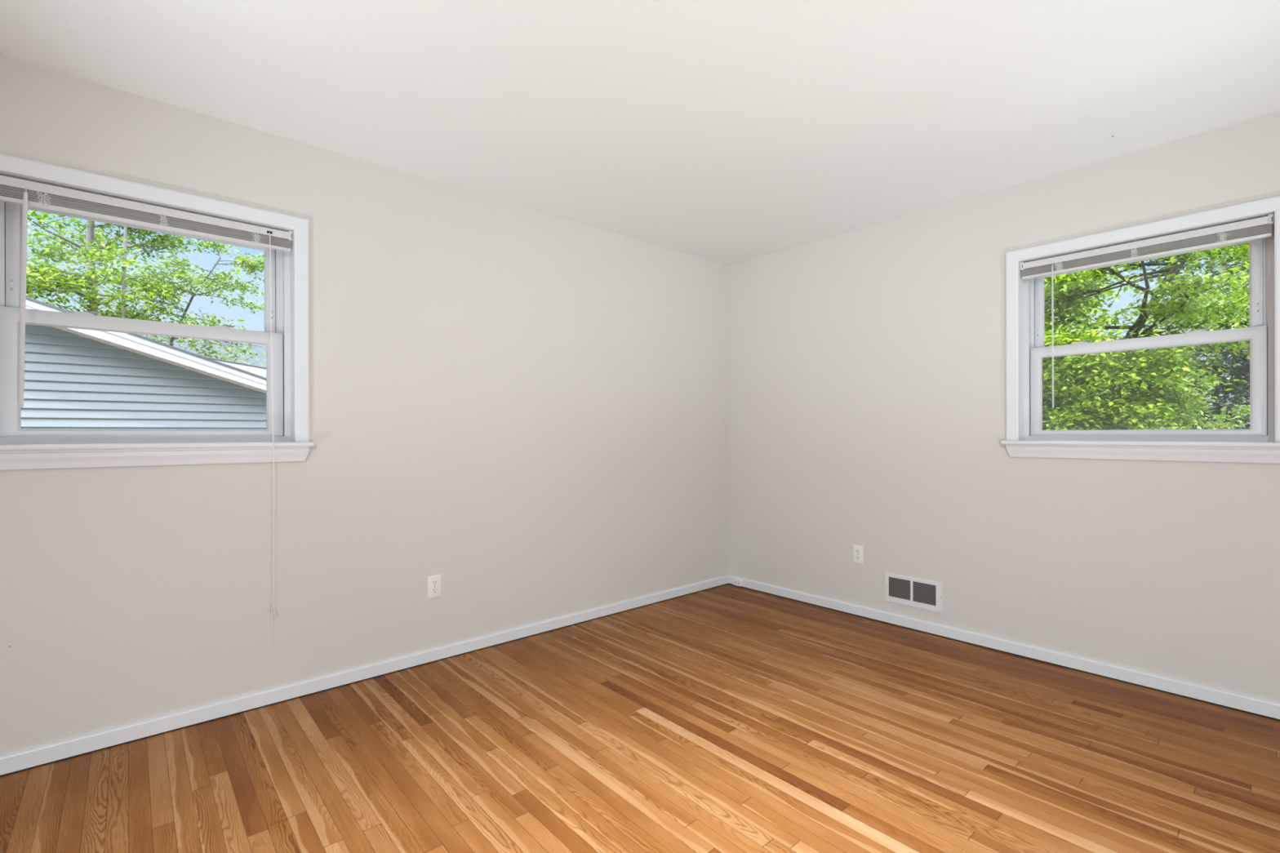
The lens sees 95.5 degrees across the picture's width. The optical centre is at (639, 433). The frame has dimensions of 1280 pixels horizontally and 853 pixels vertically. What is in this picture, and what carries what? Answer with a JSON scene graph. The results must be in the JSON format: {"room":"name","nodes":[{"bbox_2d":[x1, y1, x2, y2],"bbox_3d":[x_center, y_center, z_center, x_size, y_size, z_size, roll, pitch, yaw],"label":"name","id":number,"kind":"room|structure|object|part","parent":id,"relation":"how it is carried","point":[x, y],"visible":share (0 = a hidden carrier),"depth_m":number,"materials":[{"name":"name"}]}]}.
{"room":"empty bedroom","nodes":[
{"label":"empty bedroom","id":0,"kind":"room"},
{"bbox_2d":[0,55,728,755],"bbox_3d":[-0.987,-0.016,3.122,4.620,2.740,0.170,0,0,-41],"label":"wall","id":1,"kind":"structure","parent":0,"point":[526,409],"depth_m":2.77,"materials":[{"name":"paint"}]},
{"bbox_2d":[0,152,315,470],"bbox_3d":[-1.897,-0.413,2.285,1.060,1.068,0.234,0,0,-41],"label":"window","id":2,"kind":"structure","parent":1,"relation":"in","point":[288,289],"depth_m":2.27,"materials":[{"name":"white paint"}]},
{"bbox_3d":[-2.073,-0.458,2.200,0.040,0.006,0.012,0,0,-41],"label":"lock lever","id":3,"kind":"part","parent":2,"relation":"part of","materials":[{"name":"grey metal"}]},
{"bbox_3d":[-1.953,-0.627,2.348,0.823,0.430,0.028,0,0,-41],"label":"sash","id":4,"kind":"part","parent":2,"relation":"part of","materials":[{"name":"white plastic"}]},
{"bbox_3d":[-1.931,-0.218,2.324,0.870,0.458,0.028,0,0,-41],"label":"sash","id":5,"kind":"part","parent":2,"relation":"part of","materials":[{"name":"white plastic"}]},
{"bbox_2d":[0,175,293,657],"bbox_3d":[-1.851,0.035,2.233,0.914,1.843,0.102,0,0,-41],"label":"mini blind","id":6,"kind":"object","parent":2,"relation":"attached to","point":[12,190],"visible":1,"depth_m":2.18,"materials":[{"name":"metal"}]},
{"bbox_3d":[-2.096,-0.825,2.045,0.036,0.048,0.004,0,0,-41],"label":"ladder cord","id":7,"kind":"part","parent":6,"relation":"part of","materials":[{"name":"white fabric"}]},
{"bbox_3d":[-1.876,-0.805,2.260,0.902,0.014,0.026,0,0,-41],"label":"rail","id":8,"kind":"part","parent":6,"relation":"part of","materials":[{"name":"metal"}]},
{"bbox_3d":[-1.851,-0.826,2.260,0.032,0.049,0.004,0,0,-41],"label":"ladder cord","id":9,"kind":"part","parent":6,"relation":"part of","materials":[{"name":"white fabric"}]},
{"bbox_3d":[-1.623,-0.826,2.461,0.037,0.048,0.004,0,0,-41],"label":"ladder cord","id":10,"kind":"part","parent":6,"relation":"part of","materials":[{"name":"white fabric"}]},
{"bbox_3d":[-1.563,-0.065,2.467,0.005,1.600,0.073,0,0,-41],"label":"lift cord","id":11,"kind":"part","parent":6,"relation":"part of","materials":[{"name":"white fabric"}]},
{"bbox_3d":[-1.867,0.047,2.252,1.060,0.020,0.147,0,0,-41],"label":"sill","id":12,"kind":"part","parent":2,"relation":"part of","materials":[{"name":"white paint"}]},
{"bbox_2d":[0,575,728,777],"bbox_3d":[-0.992,1.121,2.993,4.437,0.065,0.014,0,0,-41],"label":"baseboard","id":13,"kind":"structure","parent":1,"relation":"attached to","point":[14,762],"depth_m":2.54,"materials":[{"name":"white paint"}]},
{"bbox_2d":[427,573,441,599],"bbox_3d":[-1.043,0.775,2.952,0.070,0.114,0.008,0,0,-41],"label":"electrical outlet","id":14,"kind":"object","parent":1,"relation":"attached to","point":[434,582],"visible":1,"depth_m":2.95,"materials":[{"name":"plastic"}]},
{"bbox_2d":[431,587,437,593],"bbox_3d":[-1.041,0.795,2.950,0.032,0.026,0.003,0,0,-41],"label":"receptacle","id":15,"kind":"object","parent":14,"relation":"attached to","point":[434,590],"depth_m":2.95,"materials":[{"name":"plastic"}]},
{"bbox_2d":[431,580,437,585],"bbox_3d":[-1.041,0.756,2.950,0.032,0.026,0.003,0,0,-41],"label":"receptacle","id":16,"kind":"object","parent":14,"relation":"attached to","point":[433,582],"depth_m":2.95,"materials":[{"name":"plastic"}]},
{"bbox_2d":[0,583,1279,852],"bbox_3d":[0.281,1.179,1.557,4.450,0.055,3.850,0,0,-41],"label":"floor","id":17,"kind":"structure","parent":0,"point":[726,718],"depth_m":2.08,"materials":[{"name":"brown wood"}]},
{"bbox_2d":[0,0,1279,266],"bbox_3d":[0.277,-1.329,1.593,4.740,0.080,4.140,0,0,-41],"label":"ceiling","id":18,"kind":"structure","parent":0,"point":[726,132],"depth_m":2.14,"materials":[{"name":"paint"}]},
{"bbox_2d":[727,110,1279,703],"bbox_3d":[2.012,-0.022,3.084,0.170,2.740,3.850,0,0,-41],"label":"wall","id":19,"kind":"structure","parent":0,"point":[867,365],"depth_m":3.16,"materials":[{"name":"paint"}]},
{"bbox_2d":[853,544,863,564],"bbox_3d":[1.377,0.763,3.672,0.008,0.114,0.070,0,0,-41],"label":"electrical outlet","id":20,"kind":"object","parent":19,"relation":"attached to","point":[858,551],"visible":1,"depth_m":3.67,"materials":[{"name":"plastic"}]},
{"bbox_2d":[884,573,942,613],"bbox_3d":[1.602,0.931,3.417,0.008,0.170,0.328,0,0,-41],"label":"air vent","id":21,"kind":"object","parent":19,"relation":"in","point":[921,593],"visible":1,"depth_m":3.41,"materials":[{"name":"white metal"}]},
{"bbox_3d":[1.551,0.924,3.476,0.004,0.115,0.131,0,0,-41],"label":"louver panel","id":22,"kind":"part","parent":21,"relation":"part of","materials":[{"name":"grey metal"}]},
{"bbox_3d":[1.646,0.924,3.368,0.004,0.115,0.130,0,0,-41],"label":"louver panel","id":23,"kind":"part","parent":21,"relation":"part of","materials":[{"name":"grey metal"}]},
{"bbox_2d":[727,574,1279,720],"bbox_3d":[1.945,1.115,3.023,0.014,0.065,3.850,0,0,-41],"label":"baseboard","id":24,"kind":"structure","parent":19,"relation":"attached to","point":[1270,709],"depth_m":2.90,"materials":[{"name":"white paint"}]},
{"bbox_2d":[733,577,742,586],"bbox_3d":[0.735,1.117,4.371,0.021,0.054,0.078,0,0,-41],"label":"phone jack","id":25,"kind":"object","parent":24,"relation":"attached to","point":[738,582],"visible":1,"depth_m":4.36,"materials":[{"name":"plastic"}]},
{"bbox_2d":[1000,195,1279,463],"bbox_3d":[2.301,-0.415,2.713,0.234,1.068,1.036,0,0,-41],"label":"window","id":26,"kind":"structure","parent":19,"relation":"in","point":[1025,348],"depth_m":2.64,"materials":[{"name":"white paint"}]},
{"bbox_3d":[2.269,0.045,2.684,0.147,0.020,1.036,0,0,-41],"label":"sill","id":27,"kind":"part","parent":26,"relation":"part of","materials":[{"name":"white paint"}]},
{"bbox_3d":[2.365,-0.631,2.769,0.003,0.375,0.742,0,0,-41],"label":"glass pane","id":28,"kind":"part","parent":26,"relation":"part of","materials":[{"name":"clear glass"}]},
{"bbox_2d":[1019,213,1274,408],"bbox_3d":[2.269,-0.509,2.685,0.050,0.758,0.890,0,0,-41],"label":"mini blind","id":29,"kind":"object","parent":26,"relation":"attached to","point":[1260,228],"visible":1,"depth_m":2.64,"materials":[{"name":"metal"}]},
{"bbox_3d":[2.079,-0.827,2.888,0.004,0.048,0.036,0,0,-41],"label":"ladder cord","id":30,"kind":"part","parent":29,"relation":"part of","materials":[{"name":"white fabric"}]},
{"bbox_3d":[2.269,-0.828,2.673,0.004,0.049,0.032,0,0,-41],"label":"ladder cord","id":31,"kind":"part","parent":29,"relation":"part of","materials":[{"name":"white fabric"}]},
{"bbox_3d":[2.276,-0.807,2.691,0.026,0.014,0.878,0,0,-41],"label":"rail","id":32,"kind":"part","parent":29,"relation":"part of","materials":[{"name":"metal"}]},
{"bbox_3d":[2.459,-0.828,2.457,0.004,0.048,0.037,0,0,-41],"label":"ladder cord","id":33,"kind":"part","parent":29,"relation":"part of","materials":[{"name":"white fabric"}]},
{"bbox_3d":[2.363,-0.629,2.768,0.028,0.430,0.823,0,0,-41],"label":"sash","id":34,"kind":"part","parent":26,"relation":"part of","materials":[{"name":"white plastic"}]},
{"bbox_3d":[2.341,-0.221,2.747,0.028,0.458,0.846,0,0,-41],"label":"sash","id":35,"kind":"part","parent":26,"relation":"part of","materials":[{"name":"white plastic"}]},
{"label":"outside","id":36,"kind":"structure","parent":0,"visible":0},
{"bbox_3d":[-1.726,2.156,22.339,100.000,0.200,110.000,0,0,-41],"label":"ground","id":37,"kind":"structure","parent":36,"visible":0},
{"bbox_2d":[26,226,191,318],"bbox_3d":[-10.351,-2.443,11.481,2.957,9.036,2.523,0,0,25],"label":"shade tree","id":38,"kind":"object","parent":37,"relation":"on","point":[122,254],"visible":0.44,"depth_m":11.36,"materials":[{"name":"green plant"}]},
{"bbox_3d":[-10.315,-4.878,11.509,2.955,4.165,2.393,0,0,23],"label":"crown","id":39,"kind":"part","parent":38,"relation":"part of","materials":[{"name":"green plant"}]},
{"bbox_2d":[21,296,266,430],"bbox_3d":[-10.904,-0.120,6.275,15.380,4.772,6.390,0,0,-41],"label":"house","id":40,"kind":"structure","parent":37,"relation":"on","point":[75,379],"depth_m":6.77,"materials":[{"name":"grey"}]},
{"bbox_3d":[-6.152,-1.085,6.663,7.650,2.552,0.029,0,0,-41],"label":"rake moulding","id":41,"kind":"part","parent":40,"relation":"part of","materials":[{"name":"white wood"}]},
{"bbox_2d":[26,209,263,366],"bbox_3d":[-10.638,-3.109,12.082,6.789,10.370,5.541,0,0,0],"label":"shade tree","id":42,"kind":"object","parent":37,"relation":"on","point":[37,276],"visible":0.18,"depth_m":12.28,"materials":[{"name":"green plant"}]},
{"bbox_2d":[65,239,264,355],"bbox_3d":[-9.952,-1.257,12.720,3.903,6.664,3.261,0,0,6],"label":"young tree","id":43,"kind":"object","parent":37,"relation":"on","point":[251,264],"visible":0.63,"depth_m":12.62,"materials":[{"name":"green plant"}]},
{"bbox_2d":[202,355,266,377],"bbox_3d":[-4.927,0.342,10.610,6.305,3.442,1.420,0,0,-41],"label":"garage roof","id":44,"kind":"structure","parent":37,"relation":"on","point":[257,370],"depth_m":9.74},
{"bbox_2d":[1047,301,1167,364],"bbox_3d":[11.686,-1.509,18.714,8.638,7.070,8.581,0,0,37],"label":"tree","id":45,"kind":"object","parent":37,"relation":"on","point":[1095,318],"visible":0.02,"depth_m":16.48,"materials":[{"name":"green plant"}]},
{"bbox_2d":[1042,268,1239,430],"bbox_3d":[7.280,-1.060,12.020,5.895,6.202,5.281,0,0,19],"label":"maple tree","id":46,"kind":"object","parent":37,"relation":"on","point":[1109,292],"visible":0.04,"depth_m":10.85,"materials":[{"name":"green plant"}]},
{"bbox_2d":[1042,242,1249,430],"bbox_3d":[6.332,-1.526,7.279,5.176,7.154,4.495,0,0,3],"label":"maple tree","id":47,"kind":"object","parent":37,"relation":"on","point":[1153,370],"visible":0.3,"depth_m":6.65,"materials":[{"name":"green plant"}]},
{"bbox_2d":[1082,352,1249,429],"bbox_3d":[11.774,0.158,13.890,3.309,3.903,5.821,0,0,-41],"label":"shrub","id":48,"kind":"object","parent":37,"relation":"on","point":[1215,411],"visible":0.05,"depth_m":12.54,"materials":[{"name":"green plant"}]},
{"bbox_2d":[1108,244,1249,429],"bbox_3d":[14.085,-2.856,12.348,7.972,9.765,8.686,0,0,5],"label":"tree","id":49,"kind":"object","parent":37,"relation":"on","point":[1217,354],"visible":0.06,"depth_m":12.39,"materials":[{"name":"green plant"}]},
{"bbox_2d":[1218,396,1249,429],"bbox_3d":[11.402,0.702,11.200,1.414,2.813,1.437,0,0,39],"label":"conifer","id":50,"kind":"object","parent":37,"relation":"on","point":[1235,402],"visible":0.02,"depth_m":11.15,"materials":[{"name":"green plant"}]}
]}

